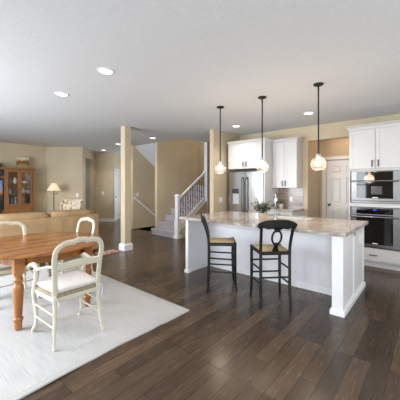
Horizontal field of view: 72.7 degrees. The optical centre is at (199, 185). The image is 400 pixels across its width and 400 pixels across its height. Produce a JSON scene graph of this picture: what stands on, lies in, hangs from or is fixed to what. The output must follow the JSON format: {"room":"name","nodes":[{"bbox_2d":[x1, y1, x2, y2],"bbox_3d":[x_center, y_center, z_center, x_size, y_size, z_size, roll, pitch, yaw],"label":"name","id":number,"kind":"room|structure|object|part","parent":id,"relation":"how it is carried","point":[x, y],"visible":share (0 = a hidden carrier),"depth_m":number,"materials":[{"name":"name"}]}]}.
{"room":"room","nodes":[
{"label":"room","id":0,"kind":"room"},
{"bbox_2d":[0,142,45,212],"bbox_3d":[-6.917,0.050,7.222,0.120,2.740,5.200,0,0,41],"label":"wall","id":1,"kind":"structure","parent":0,"point":[36,155],"depth_m":8.89,"materials":[{"name":"paint"}]},
{"bbox_2d":[46,147,81,212],"bbox_3d":[-4.600,0.050,9.277,1.181,2.740,0.120,0,0,-6],"label":"wall","id":2,"kind":"structure","parent":0,"point":[63,164],"depth_m":9.21,"materials":[{"name":"paint"}]},
{"bbox_2d":[85,159,88,209],"bbox_3d":[-4.931,0.050,10.350,1.549,2.740,0.100,0,0,-10],"label":"wall","id":3,"kind":"structure","parent":0,"point":[86,160],"depth_m":10.41,"materials":[{"name":"paint"}]},
{"bbox_2d":[82,147,94,213],"bbox_3d":[-4.133,0.050,10.016,0.120,2.740,1.499,0,0,-5],"label":"wall","id":4,"kind":"structure","parent":0,"point":[86,154],"depth_m":10.40,"materials":[{"name":"paint"}]},
{"bbox_2d":[95,153,109,218],"bbox_3d":[-3.787,0.050,10.841,0.708,2.740,0.120,0,0,-2],"label":"wall","id":5,"kind":"structure","parent":0,"point":[102,160],"depth_m":10.78,"materials":[{"name":"paint"}]},
{"bbox_2d":[98,219,113,221],"bbox_3d":[-3.785,1.355,10.774,0.708,0.130,0.015,0,0,-2],"label":"baseboard","id":6,"kind":"structure","parent":5,"relation":"attached to","point":[99,220],"depth_m":10.77,"materials":[{"name":"white paint"}]},
{"bbox_2d":[110,153,120,218],"bbox_3d":[-3.579,0.050,11.904,0.120,2.740,2.234,0,0,-5],"label":"wall","id":7,"kind":"structure","parent":0,"point":[115,160],"depth_m":10.79,"materials":[{"name":"paint"}]},
{"bbox_2d":[114,168,119,221],"bbox_3d":[-3.447,0.357,11.295,0.117,2.125,0.950,0,0,-5],"label":"door","id":8,"kind":"structure","parent":7,"relation":"in","point":[116,174],"depth_m":11.27,"materials":[{"name":"white paint"}]},
{"bbox_2d":[131,146,154,231],"bbox_3d":[-1.342,1.200,10.069,0.120,5.640,2.830,0,0,41],"label":"wall","id":9,"kind":"structure","parent":0,"point":[142,170],"depth_m":9.24,"materials":[{"name":"paint"}]},
{"bbox_2d":[134,197,154,215],"bbox_3d":[-1.637,0.989,9.562,0.108,1.264,1.656,0,0,41],"label":"wall handrail","id":10,"kind":"object","parent":9,"relation":"attached to","point":[135,198],"visible":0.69,"depth_m":9.19,"materials":[{"name":"white paint"}]},
{"bbox_2d":[134,143,154,166],"bbox_3d":[-1.212,-0.756,9.360,1.000,1.529,1.820,0,0,41],"label":"ceiling","id":11,"kind":"structure","parent":0,"point":[147,150],"depth_m":8.97,"materials":[{"name":"paint"}]},
{"bbox_2d":[155,139,196,227],"bbox_3d":[-0.727,0.120,8.926,0.100,7.800,1.850,0,0,41],"label":"wall","id":12,"kind":"structure","parent":0,"point":[175,160],"depth_m":8.67,"materials":[{"name":"paint"}]},
{"bbox_2d":[179,143,209,237],"bbox_3d":[0.389,-1.180,8.492,0.100,5.200,2.980,0,0,41],"label":"wall","id":13,"kind":"structure","parent":0,"point":[203,209],"depth_m":8.22,"materials":[{"name":"paint"}]},
{"bbox_2d":[204,142,207,201],"bbox_3d":[0.177,-0.425,8.249,0.115,1.790,0.024,0,0,41],"label":"trim","id":14,"kind":"structure","parent":13,"relation":"attached to","point":[205,143],"depth_m":8.22,"materials":[{"name":"white paint"}]},
{"bbox_2d":[0,0,399,155],"bbox_3d":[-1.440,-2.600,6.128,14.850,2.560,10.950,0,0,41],"label":"ceiling","id":15,"kind":"structure","parent":0,"point":[173,62],"depth_m":3.06,"materials":[{"name":"paint"}]},
{"bbox_2d":[54,92,68,96],"bbox_3d":[-1.981,-1.315,3.901,0.190,0.010,0.190,0,0,41],"label":"recessed light","id":16,"kind":"object","parent":15,"relation":"in","point":[64,94],"visible":1,"depth_m":3.90,"materials":[{"name":"white paint"}]},
{"bbox_2d":[97,67,113,74],"bbox_3d":[-1.083,-1.315,3.121,0.190,0.010,0.190,0,0,41],"label":"recessed light","id":17,"kind":"object","parent":15,"relation":"in","point":[106,71],"visible":1,"depth_m":3.12,"materials":[{"name":"white paint"}]},
{"bbox_2d":[217,106,223,170],"bbox_3d":[0.338,-0.762,4.538,0.192,1.116,0.192,0,0,41],"label":"pendant light","id":18,"kind":"object","parent":15,"relation":"hanging from","point":[218,107],"visible":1,"depth_m":4.53,"materials":[{"name":"brown metal"}]},
{"bbox_3d":[0.338,-0.855,4.538,0.028,0.890,0.028,0,0,40],"label":"stem","id":19,"kind":"part","parent":18,"relation":"part of","materials":[{"name":"brown metal"}]},
{"bbox_2d":[258,96,266,168],"bbox_3d":[0.923,-0.762,4.038,0.192,1.116,0.192,0,0,41],"label":"pendant light","id":20,"kind":"object","parent":15,"relation":"hanging from","point":[259,97],"visible":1,"depth_m":4.03,"materials":[{"name":"brown metal"}]},
{"bbox_3d":[0.923,-0.855,4.038,0.028,0.890,0.028,0,0,40],"label":"stem","id":21,"kind":"part","parent":20,"relation":"part of","materials":[{"name":"brown metal"}]},
{"bbox_2d":[313,82,323,165],"bbox_3d":[1.532,-0.762,3.518,0.192,1.116,0.192,0,0,41],"label":"pendant light","id":22,"kind":"object","parent":15,"relation":"hanging from","point":[318,84],"visible":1,"depth_m":3.51,"materials":[{"name":"brown metal"}]},
{"bbox_3d":[1.532,-0.855,3.518,0.028,0.890,0.028,0,0,40],"label":"stem","id":23,"kind":"part","parent":22,"relation":"part of","materials":[{"name":"brown metal"}]},
{"bbox_3d":[1.532,-0.312,3.518,0.064,0.115,0.063,0,0,40],"label":"bulb","id":24,"kind":"part","parent":22,"relation":"part of","materials":[{"name":"white glass"}]},
{"bbox_2d":[1,218,399,399],"bbox_3d":[-1.440,1.495,6.128,14.850,0.150,10.950,0,0,41],"label":"floor","id":25,"kind":"structure","parent":0,"point":[226,346],"depth_m":2.47,"materials":[{"name":"brown wood"}]},
{"bbox_2d":[0,167,34,213],"bbox_3d":[-6.175,0.443,7.585,0.496,1.955,2.675,0,0,41],"label":"media cabinet","id":26,"kind":"object","parent":25,"relation":"on","point":[21,174],"visible":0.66,"depth_m":8.24,"materials":[{"name":"brown wood"}]},
{"bbox_2d":[0,179,2,209],"bbox_3d":[-6.157,0.295,7.389,0.180,0.970,1.340,0,0,41],"label":"television","id":27,"kind":"object","parent":26,"relation":"in","point":[1,180],"visible":1,"depth_m":7.86,"materials":[{"name":"plastic"}]},
{"bbox_3d":[-5.515,0.973,8.024,0.028,0.695,0.340,0,0,40],"label":"door","id":28,"kind":"part","parent":26,"relation":"part of","materials":[{"name":"brown wood"}]},
{"bbox_3d":[-5.518,0.048,8.027,0.020,1.045,0.340,0,0,40],"label":"door","id":29,"kind":"part","parent":26,"relation":"part of","materials":[{"name":"brown wood"}]},
{"bbox_3d":[-6.176,-0.507,7.586,0.495,0.055,2.675,0,0,40],"label":"cornice","id":30,"kind":"part","parent":26,"relation":"part of","materials":[{"name":"brown wood"}]},
{"bbox_3d":[-5.580,0.595,8.303,0.430,0.050,0.680,0,0,40],"label":"waist rail","id":31,"kind":"part","parent":26,"relation":"part of","materials":[{"name":"brown wood"}]},
{"bbox_2d":[16,157,28,167],"bbox_3d":[-5.478,-0.706,8.400,0.065,0.340,0.330,0,0,41],"label":"painting","id":32,"kind":"object","parent":26,"relation":"on","point":[20,162],"visible":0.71,"depth_m":8.38,"materials":[{"name":"paint"}]},
{"bbox_3d":[-5.294,0.973,8.283,0.028,0.695,0.340,0,0,40],"label":"door","id":33,"kind":"part","parent":26,"relation":"part of","materials":[{"name":"brown wood"}]},
{"bbox_3d":[-5.297,0.048,8.285,0.020,1.045,0.340,0,0,40],"label":"door","id":34,"kind":"part","parent":26,"relation":"part of","materials":[{"name":"brown wood"}]},
{"bbox_2d":[0,209,97,251],"bbox_3d":[-3.435,0.963,5.176,0.953,0.915,2.710,0,0,41],"label":"sofa","id":35,"kind":"object","parent":25,"relation":"on","point":[57,220],"visible":0.52,"depth_m":5.21,"materials":[{"name":"beige fabric"}]},
{"bbox_2d":[0,212,48,220],"bbox_3d":[-3.324,0.738,5.062,0.370,0.465,0.880,0,0,40],"label":"cushion","id":36,"kind":"object","parent":35,"relation":"on","point":[27,215],"depth_m":4.96,"materials":[{"name":"beige fabric"}]},
{"bbox_2d":[47,209,91,216],"bbox_3d":[-2.753,0.738,5.731,0.370,0.465,0.860,0,0,40],"label":"cushion","id":37,"kind":"object","parent":35,"relation":"on","point":[57,213],"depth_m":5.58,"materials":[{"name":"beige fabric"}]},
{"bbox_2d":[47,182,60,210],"bbox_3d":[-4.621,0.647,8.602,0.390,1.545,0.390,0,0,41],"label":"floor lamp","id":38,"kind":"object","parent":25,"relation":"on","point":[53,187],"visible":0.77,"depth_m":8.52,"materials":[{"name":"beige fabric"}]},
{"bbox_3d":[-4.621,0.028,8.602,0.390,0.235,0.390,0,0,40],"label":"lamp shade","id":39,"kind":"part","parent":38,"relation":"part of","materials":[{"name":"beige fabric"}]},
{"bbox_2d":[60,199,83,209],"bbox_3d":[-3.922,0.905,8.040,0.760,1.030,0.756,0,0,6],"label":"chair","id":40,"kind":"object","parent":25,"relation":"on","point":[66,204],"visible":0.24,"depth_m":8.26,"materials":[{"name":"fabric"}]},
{"bbox_2d":[0,266,188,399],"bbox_3d":[-2.041,1.409,3.138,3.020,0.022,2.422,0,0,41],"label":"area rug","id":41,"kind":"object","parent":25,"relation":"on","point":[28,363],"visible":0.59,"depth_m":2.65,"materials":[{"name":"white carpet"}]},
{"bbox_2d":[0,221,39,297],"bbox_3d":[-2.369,0.940,3.417,0.542,0.956,0.495,0,0,41],"label":"dining chair","id":42,"kind":"object","parent":41,"relation":"on","point":[4,269],"visible":0.4,"depth_m":3.54,"materials":[{"name":"beige paint"}]},
{"bbox_2d":[0,264,11,267],"bbox_3d":[-2.346,0.926,3.398,0.426,0.058,0.450,0,0,40],"label":"cushion","id":43,"kind":"object","parent":42,"relation":"on","point":[1,266],"depth_m":3.17,"materials":[{"name":"white fabric"}]},
{"bbox_3d":[-2.349,0.969,3.401,0.427,0.026,0.450,0,0,40],"label":"seat","id":44,"kind":"part","parent":42,"relation":"part of","materials":[{"name":"white fabric"}]},
{"bbox_3d":[-2.536,0.711,3.560,0.101,0.497,0.481,0,0,40],"label":"frame","id":45,"kind":"part","parent":42,"relation":"part of","materials":[{"name":"beige paint"}]},
{"bbox_3d":[-2.349,1.003,3.401,0.440,0.040,0.464,0,0,40],"label":"seat frame","id":46,"kind":"part","parent":42,"relation":"part of","materials":[{"name":"beige paint"}]},
{"bbox_3d":[-2.390,1.179,3.711,0.035,0.463,0.083,0,0,-24],"label":"leg","id":47,"kind":"part","parent":42,"relation":"part of","materials":[{"name":"beige paint"}]},
{"bbox_2d":[0,232,100,330],"bbox_3d":[-1.953,1.038,3.272,1.444,0.740,1.444,0,0,41],"label":"dining table","id":48,"kind":"object","parent":41,"relation":"on","point":[18,251],"visible":0.7,"depth_m":2.91,"materials":[{"name":"brown wood"}]},
{"bbox_3d":[-1.781,1.054,2.665,0.096,0.707,0.096,0,0,40],"label":"leg","id":49,"kind":"part","parent":48,"relation":"part of","materials":[{"name":"brown wood"}]},
{"bbox_3d":[-1.326,1.054,3.197,0.096,0.707,0.096,0,0,40],"label":"leg","id":50,"kind":"part","parent":48,"relation":"part of","materials":[{"name":"brown wood"}]},
{"bbox_2d":[27,236,103,351],"bbox_3d":[-1.275,0.940,2.641,0.543,0.957,0.575,0,0,41],"label":"armchair","id":51,"kind":"object","parent":41,"relation":"on","point":[56,288],"visible":1,"depth_m":2.54,"materials":[{"name":"beige paint"}]},
{"bbox_3d":[-1.579,1.084,2.598,0.138,0.668,0.058,0,0,40],"label":"leg","id":52,"kind":"part","parent":51,"relation":"part of","materials":[{"name":"beige paint"}]},
{"bbox_3d":[-1.458,0.739,2.465,0.480,0.091,0.077,0,0,36],"label":"arm","id":53,"kind":"part","parent":51,"relation":"part of","materials":[{"name":"beige paint"}]},
{"bbox_3d":[-1.254,1.179,2.347,0.035,0.463,0.083,0,0,-24],"label":"leg","id":54,"kind":"part","parent":51,"relation":"part of","materials":[{"name":"beige paint"}]},
{"bbox_3d":[-1.294,0.969,2.657,0.427,0.026,0.450,0,0,40],"label":"seat","id":55,"kind":"part","parent":51,"relation":"part of","materials":[{"name":"white fabric"}]},
{"bbox_3d":[-1.294,1.003,2.657,0.440,0.040,0.464,0,0,40],"label":"seat frame","id":56,"kind":"part","parent":51,"relation":"part of","materials":[{"name":"beige paint"}]},
{"bbox_2d":[37,270,95,293],"bbox_3d":[-1.298,0.926,2.660,0.426,0.058,0.450,0,0,40],"label":"cushion","id":57,"kind":"object","parent":51,"relation":"on","point":[75,281],"depth_m":2.56,"materials":[{"name":"white fabric"}]},
{"bbox_3d":[-1.107,0.711,2.498,0.101,0.497,0.481,0,0,40],"label":"frame","id":58,"kind":"part","parent":51,"relation":"part of","materials":[{"name":"beige paint"}]},
{"bbox_3d":[-1.116,0.706,2.505,0.022,0.070,0.412,0,0,40],"label":"rail","id":59,"kind":"part","parent":51,"relation":"part of","materials":[{"name":"beige paint"}]},
{"bbox_3d":[-1.280,1.084,2.947,0.138,0.668,0.058,0,0,40],"label":"leg","id":60,"kind":"part","parent":51,"relation":"part of","materials":[{"name":"beige paint"}]},
{"bbox_3d":[-1.130,0.739,2.849,0.480,0.091,0.077,0,0,45],"label":"arm","id":61,"kind":"part","parent":51,"relation":"part of","materials":[{"name":"beige paint"}]},
{"bbox_3d":[-0.981,1.179,2.666,0.083,0.463,0.035,0,0,15],"label":"leg","id":62,"kind":"part","parent":51,"relation":"part of","materials":[{"name":"beige paint"}]},
{"bbox_2d":[46,217,94,276],"bbox_3d":[-1.827,0.940,3.837,0.495,0.956,0.542,0,0,38],"label":"dining chair","id":63,"kind":"object","parent":41,"relation":"on","point":[61,261],"visible":0.38,"depth_m":3.83,"materials":[{"name":"beige paint"}]},
{"bbox_3d":[-2.144,1.186,3.799,0.046,0.463,0.089,0,0,38],"label":"leg","id":64,"kind":"part","parent":63,"relation":"part of","materials":[{"name":"beige paint"}]},
{"bbox_3d":[-1.843,0.969,3.816,0.450,0.026,0.427,0,0,38],"label":"seat","id":65,"kind":"part","parent":63,"relation":"part of","materials":[{"name":"white fabric"}]},
{"bbox_3d":[-1.843,1.003,3.817,0.464,0.040,0.440,0,0,38],"label":"seat frame","id":66,"kind":"part","parent":63,"relation":"part of","materials":[{"name":"beige paint"}]},
{"bbox_3d":[-1.690,0.711,4.009,0.481,0.497,0.101,0,0,38],"label":"frame","id":67,"kind":"part","parent":63,"relation":"part of","materials":[{"name":"beige paint"}]},
{"bbox_2d":[96,249,120,254],"bbox_3d":[-1.960,1.413,5.804,0.280,0.011,0.440,0,0,41],"label":"floor mat","id":68,"kind":"object","parent":25,"relation":"on","point":[112,250],"visible":0.76,"depth_m":5.85,"materials":[{"name":"pink fabric"}]},
{"bbox_2d":[121,126,130,243],"bbox_3d":[-1.655,0.050,6.069,0.160,2.740,0.160,0,0,41],"label":"column","id":69,"kind":"structure","parent":25,"relation":"on","point":[125,130],"depth_m":6.01,"materials":[{"name":"paint"}]},
{"bbox_2d":[119,243,132,250],"bbox_3d":[-1.655,1.345,6.069,0.220,0.150,0.220,0,0,41],"label":"column base","id":70,"kind":"structure","parent":69,"relation":"attached to","point":[129,246],"depth_m":5.99,"materials":[{"name":"white paint"}]},
{"bbox_2d":[151,171,205,238],"bbox_3d":[-0.075,0.478,8.830,1.214,1.883,3.068,0,0,41],"label":"staircase","id":71,"kind":"structure","parent":25,"relation":"on","point":[171,226],"depth_m":7.93,"materials":[{"name":"wood"}]},
{"bbox_3d":[-0.610,0.820,7.385,0.150,1.200,0.150,0,0,40],"label":"newel post","id":72,"kind":"part","parent":71,"relation":"part of","materials":[{"name":"white paint"}]},
{"bbox_3d":[-0.219,-0.034,7.843,0.100,0.858,1.184,0,0,40],"label":"handrail","id":73,"kind":"part","parent":71,"relation":"part of","materials":[{"name":"white paint"}]},
{"bbox_2d":[200,213,236,291],"bbox_3d":[0.259,0.904,3.873,0.509,1.038,0.470,0,0,2],"label":"bar stool","id":74,"kind":"object","parent":25,"relation":"on","point":[231,241],"visible":1,"depth_m":3.69,"materials":[{"name":"black paint"}]},
{"bbox_3d":[0.038,0.441,3.881,0.066,0.112,0.470,0,0,2],"label":"crest rail","id":75,"kind":"part","parent":74,"relation":"part of","materials":[{"name":"black paint"}]},
{"bbox_3d":[0.079,0.932,3.696,0.125,0.979,0.038,0,0,-8],"label":"leg","id":76,"kind":"part","parent":74,"relation":"part of","materials":[{"name":"black paint"}]},
{"bbox_3d":[0.299,0.761,3.872,0.355,0.016,0.368,0,0,2],"label":"seat","id":77,"kind":"part","parent":74,"relation":"part of","materials":[{"name":"beige wicker"}]},
{"bbox_3d":[0.307,0.792,3.872,0.390,0.045,0.399,0,0,2],"label":"seat frame","id":78,"kind":"part","parent":74,"relation":"part of","materials":[{"name":"beige wicker"}]},
{"bbox_3d":[0.494,1.094,4.056,0.053,0.658,0.038,0,0,-19],"label":"leg","id":79,"kind":"part","parent":74,"relation":"part of","materials":[{"name":"black paint"}]},
{"bbox_3d":[0.481,1.094,3.675,0.053,0.658,0.038,0,0,23],"label":"leg","id":80,"kind":"part","parent":74,"relation":"part of","materials":[{"name":"black paint"}]},
{"bbox_2d":[229,171,263,212],"bbox_3d":[1.229,0.540,6.505,0.910,1.760,0.730,0,0,41],"label":"refrigerator","id":81,"kind":"object","parent":25,"relation":"on","point":[245,186],"visible":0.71,"depth_m":6.25,"materials":[{"name":"silver metal"}]},
{"bbox_3d":[0.852,0.122,6.463,0.180,0.115,0.032,0,0,40],"label":"dispenser panel","id":82,"kind":"part","parent":81,"relation":"part of","materials":[{"name":"plastic"}]},
{"bbox_3d":[0.879,0.185,6.449,0.451,1.030,0.050,0,0,40],"label":"door","id":83,"kind":"part","parent":81,"relation":"part of","materials":[{"name":"silver metal"}]},
{"bbox_3d":[0.974,0.195,6.291,0.030,0.818,0.074,0,0,40],"label":"handle","id":84,"kind":"part","parent":81,"relation":"part of","materials":[{"name":"metal"}]},
{"bbox_3d":[1.058,0.195,6.220,0.030,0.818,0.074,0,0,40],"label":"handle","id":85,"kind":"part","parent":81,"relation":"part of","materials":[{"name":"metal"}]},
{"bbox_3d":[1.228,0.185,6.151,0.451,1.030,0.050,0,0,40],"label":"door","id":86,"kind":"part","parent":81,"relation":"part of","materials":[{"name":"silver metal"}]},
{"bbox_2d":[227,137,277,213],"bbox_3d":[1.271,0.182,6.496,1.015,2.475,0.720,0,0,41],"label":"tall cabinet","id":87,"kind":"object","parent":25,"relation":"on","point":[243,155],"visible":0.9,"depth_m":6.20,"materials":[{"name":"paint"}]},
{"bbox_3d":[0.866,-0.698,6.441,0.463,0.585,0.020,0,0,40],"label":"door","id":88,"kind":"part","parent":87,"relation":"part of","materials":[{"name":"paint"}]},
{"bbox_3d":[1.271,-1.028,6.496,1.015,0.055,0.720,0,0,40],"label":"crown moulding","id":89,"kind":"part","parent":87,"relation":"part of","materials":[{"name":"paint"}]},
{"bbox_3d":[1.223,-0.698,6.136,0.463,0.585,0.020,0,0,40],"label":"door","id":90,"kind":"part","parent":87,"relation":"part of","materials":[{"name":"paint"}]},
{"bbox_3d":[1.626,0.210,6.223,0.030,2.420,0.675,0,0,40],"label":"panel","id":91,"kind":"part","parent":87,"relation":"part of","materials":[{"name":"paint"}]},
{"bbox_2d":[250,220,297,307],"bbox_3d":[0.879,0.904,3.346,0.470,1.038,0.509,0,0,-5],"label":"bar stool","id":92,"kind":"object","parent":25,"relation":"on","point":[278,249],"visible":1,"depth_m":3.20,"materials":[{"name":"black paint"}]},
{"bbox_3d":[0.671,1.094,3.559,0.038,0.658,0.053,0,0,-26],"label":"leg","id":93,"kind":"part","parent":92,"relation":"part of","materials":[{"name":"black paint"}]},
{"bbox_3d":[0.710,0.932,3.158,0.038,0.979,0.125,0,0,5],"label":"leg","id":94,"kind":"part","parent":92,"relation":"part of","materials":[{"name":"black paint"}]},
{"bbox_3d":[0.875,0.792,3.393,0.399,0.045,0.390,0,0,-5],"label":"seat frame","id":95,"kind":"part","parent":92,"relation":"part of","materials":[{"name":"black paint"}]},
{"bbox_3d":[0.875,0.761,3.386,0.368,0.016,0.355,0,0,-4],"label":"seat","id":96,"kind":"part","parent":92,"relation":"part of","materials":[{"name":"beige wicker"}]},
{"bbox_3d":[0.896,0.441,3.125,0.470,0.112,0.066,0,0,-5],"label":"crest rail","id":97,"kind":"part","parent":92,"relation":"part of","materials":[{"name":"black paint"}]},
{"bbox_3d":[1.051,1.094,3.588,0.038,0.658,0.053,0,0,17],"label":"leg","id":98,"kind":"part","parent":92,"relation":"part of","materials":[{"name":"black paint"}]},
{"bbox_3d":[1.075,0.932,3.186,0.038,0.979,0.125,0,0,-14],"label":"leg","id":99,"kind":"part","parent":92,"relation":"part of","materials":[{"name":"black paint"}]},
{"bbox_2d":[184,220,365,317],"bbox_3d":[1.046,0.980,4.168,2.387,0.880,1.233,0,0,41],"label":"kitchen island","id":100,"kind":"object","parent":25,"relation":"on","point":[329,265],"visible":0.65,"depth_m":3.80,"materials":[{"name":"paint"}]},
{"bbox_3d":[0.173,0.980,4.915,0.060,0.880,1.200,0,0,40],"label":"panel","id":101,"kind":"part","parent":100,"relation":"part of","materials":[{"name":"paint"}]},
{"bbox_3d":[1.022,0.980,4.145,2.230,0.880,0.030,0,0,40],"label":"panel","id":102,"kind":"part","parent":100,"relation":"part of","materials":[{"name":"paint"}]},
{"bbox_3d":[0.989,1.383,4.146,2.180,0.075,0.010,0,0,40],"label":"baseboard","id":103,"kind":"part","parent":100,"relation":"part of","materials":[{"name":"white paint"}]},
{"bbox_2d":[179,211,368,237],"bbox_3d":[1.030,0.519,4.151,2.445,0.040,1.350,0,0,41],"label":"island countertop","id":104,"kind":"structure","parent":100,"relation":"on","point":[320,226],"depth_m":3.81,"materials":[{"name":"stone"}]},
{"bbox_2d":[250,198,274,220],"bbox_3d":[0.887,0.338,3.919,0.371,0.322,0.371,0,0,-11],"label":"potted plant","id":105,"kind":"object","parent":104,"relation":"on","point":[261,214],"visible":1,"depth_m":3.87,"materials":[{"name":"green plant"}]},
{"bbox_3d":[0.891,0.442,3.907,0.116,0.115,0.116,0,0,40],"label":"pot","id":106,"kind":"part","parent":105,"relation":"part of","materials":[{"name":"ceramic"}]},
{"bbox_2d":[274,192,279,218],"bbox_3d":[1.165,0.296,4.172,0.089,0.406,0.179,0,0,1],"label":"faucet","id":107,"kind":"object","parent":104,"relation":"on","point":[276,197],"visible":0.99,"depth_m":4.13,"materials":[{"name":"silver metal"}]},
{"bbox_3d":[1.173,0.251,4.192,0.024,0.317,0.150,0,0,25],"label":"spout","id":108,"kind":"part","parent":107,"relation":"part of","materials":[{"name":"silver metal"}]},
{"bbox_2d":[268,216,313,220],"bbox_3d":[1.404,0.613,4.285,0.670,0.215,0.380,0,0,41],"label":"sink","id":109,"kind":"object","parent":104,"relation":"in","point":[281,217],"visible":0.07,"depth_m":4.43,"materials":[{"name":"metal"}]},
{"bbox_3d":[1.540,0.980,3.023,0.115,0.880,0.103,0,0,40],"label":"corner post","id":110,"kind":"part","parent":100,"relation":"part of","materials":[{"name":"paint"}]},
{"bbox_3d":[1.896,1.387,3.441,0.150,0.065,1.233,0,0,40],"label":"baseboard","id":111,"kind":"part","parent":100,"relation":"part of","materials":[{"name":"white paint"}]},
{"bbox_3d":[1.949,0.980,3.464,0.065,0.880,1.100,0,0,40],"label":"panel","id":112,"kind":"part","parent":100,"relation":"part of","materials":[{"name":"paint"}]},
{"bbox_2d":[267,210,302,215],"bbox_3d":[1.873,0.980,6.027,0.580,0.880,0.640,0,0,41],"label":"base cabinet","id":113,"kind":"object","parent":25,"relation":"on","point":[298,213],"visible":0.02,"depth_m":5.82,"materials":[{"name":"paint"}]},
{"bbox_3d":[1.698,0.630,5.822,0.572,0.160,0.020,0,0,40],"label":"drawer","id":114,"kind":"part","parent":113,"relation":"part of","materials":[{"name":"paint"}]},
{"bbox_2d":[267,207,303,211],"bbox_3d":[1.887,0.519,6.026,0.607,0.040,0.635,0,0,41],"label":"countertop","id":115,"kind":"structure","parent":113,"relation":"on","point":[284,209],"depth_m":5.82,"materials":[{"name":"stone"}]},
{"bbox_2d":[279,200,284,207],"bbox_3d":[1.871,0.409,6.276,0.171,0.180,0.153,0,0,26],"label":"potted grass","id":116,"kind":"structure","parent":115,"relation":"on","point":[281,204],"depth_m":6.25,"materials":[{"name":"green plant"}]},
{"bbox_2d":[345,120,399,270],"bbox_3d":[3.198,0.170,4.899,0.930,2.500,0.635,0,0,41],"label":"tall cabinet","id":117,"kind":"object","parent":25,"relation":"on","point":[372,146],"visible":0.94,"depth_m":4.70,"materials":[{"name":"paint"}]},
{"bbox_3d":[2.879,-0.645,4.840,0.402,0.680,0.020,0,0,40],"label":"door","id":118,"kind":"part","parent":117,"relation":"part of","materials":[{"name":"paint"}]},
{"bbox_3d":[3.198,-1.040,4.899,0.930,0.080,0.635,0,0,40],"label":"crown moulding","id":119,"kind":"part","parent":117,"relation":"part of","materials":[{"name":"paint"}]},
{"bbox_2d":[351,206,399,251],"bbox_3d":[3.175,0.730,4.872,0.740,0.700,0.587,0,0,41],"label":"wall oven","id":120,"kind":"object","parent":117,"relation":"in","point":[382,231],"visible":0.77,"depth_m":4.64,"materials":[{"name":"silver glass"}]},
{"bbox_3d":[3.013,0.757,4.706,0.540,0.505,0.010,0,0,40],"label":"door glass","id":121,"kind":"part","parent":120,"relation":"part of","materials":[{"name":"black glass"}]},
{"bbox_3d":[3.014,0.440,4.706,0.540,0.100,0.008,0,0,40],"label":"control panel","id":122,"kind":"part","parent":120,"relation":"part of","materials":[{"name":"black glass"}]},
{"bbox_3d":[2.998,0.535,4.681,0.700,0.034,0.067,0,0,40],"label":"handle","id":123,"kind":"part","parent":120,"relation":"part of","materials":[{"name":"silver metal"}]},
{"bbox_2d":[351,170,399,203],"bbox_3d":[3.159,0.018,4.854,0.740,0.565,0.535,0,0,41],"label":"microwave","id":124,"kind":"object","parent":117,"relation":"in","point":[383,186],"visible":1,"depth_m":4.68,"materials":[{"name":"silver glass"}]},
{"bbox_3d":[3.014,-0.018,4.706,0.540,0.465,0.008,0,0,40],"label":"door glass","id":125,"kind":"part","parent":124,"relation":"part of","materials":[{"name":"black glass"}]},
{"bbox_3d":[2.999,-0.085,4.681,0.700,0.030,0.065,0,0,40],"label":"handle","id":126,"kind":"part","parent":124,"relation":"part of","materials":[{"name":"silver metal"}]},
{"bbox_3d":[3.034,1.198,4.707,0.810,0.193,0.020,0,0,40],"label":"drawer","id":127,"kind":"part","parent":117,"relation":"part of","materials":[{"name":"paint"}]},
{"bbox_3d":[3.189,-0.645,4.575,0.402,0.680,0.020,0,0,40],"label":"door","id":128,"kind":"part","parent":117,"relation":"part of","materials":[{"name":"paint"}]},
{"bbox_2d":[197,141,203,184],"bbox_3d":[0.536,0.120,10.405,2.500,7.800,0.120,0,0,41],"label":"wall","id":129,"kind":"structure","parent":0,"point":[200,145],"depth_m":10.77,"materials":[{"name":"paint"}]},
{"bbox_2d":[210,129,239,212],"bbox_3d":[1.569,0.050,7.865,0.110,2.740,4.000,0,0,41],"label":"wall","id":130,"kind":"structure","parent":0,"point":[219,180],"depth_m":6.49,"materials":[{"name":"paint"}]},
{"bbox_2d":[309,140,319,217],"bbox_3d":[2.684,0.050,6.453,0.100,2.740,0.800,0,0,41],"label":"wall","id":131,"kind":"structure","parent":0,"point":[314,170],"depth_m":6.38,"materials":[{"name":"paint"}]},
{"bbox_2d":[240,114,399,216],"bbox_3d":[3.389,0.050,5.246,6.060,2.740,0.120,0,0,41],"label":"wall","id":132,"kind":"structure","parent":0,"point":[337,130],"depth_m":6.03,"materials":[{"name":"paint"}]},
{"bbox_2d":[272,137,303,187],"bbox_3d":[1.974,-0.505,6.122,0.614,1.090,0.375,0,0,41],"label":"upper cabinet","id":133,"kind":"object","parent":132,"relation":"attached to","point":[286,152],"visible":1,"depth_m":6.01,"materials":[{"name":"paint"}]},
{"bbox_3d":[1.765,-0.472,6.133,0.276,1.015,0.020,0,0,40],"label":"door","id":134,"kind":"part","parent":133,"relation":"part of","materials":[{"name":"paint"}]},
{"bbox_3d":[1.974,-1.020,6.122,0.614,0.060,0.375,0,0,40],"label":"crown moulding","id":135,"kind":"part","parent":133,"relation":"part of","materials":[{"name":"paint"}]},
{"bbox_3d":[1.980,-0.472,5.950,0.276,1.015,0.020,0,0,40],"label":"door","id":136,"kind":"part","parent":133,"relation":"part of","materials":[{"name":"paint"}]},
{"bbox_2d":[278,188,302,207],"bbox_3d":[2.083,0.269,6.275,0.583,0.458,0.012,0,0,41],"label":"backsplash","id":137,"kind":"structure","parent":132,"relation":"attached to","point":[284,194],"depth_m":6.25,"materials":[{"name":"beige tile"}]},
{"bbox_2d":[320,137,348,217],"bbox_3d":[3.420,0.050,6.390,1.100,2.740,0.120,0,0,41],"label":"wall","id":138,"kind":"structure","parent":0,"point":[331,147],"depth_m":6.56,"materials":[{"name":"paint"}]},
{"bbox_2d":[322,155,348,219],"bbox_3d":[3.359,0.357,6.358,0.950,2.125,0.117,0,0,41],"label":"door","id":139,"kind":"structure","parent":138,"relation":"in","point":[337,170],"depth_m":6.48,"materials":[{"name":"white paint"}]}
]}

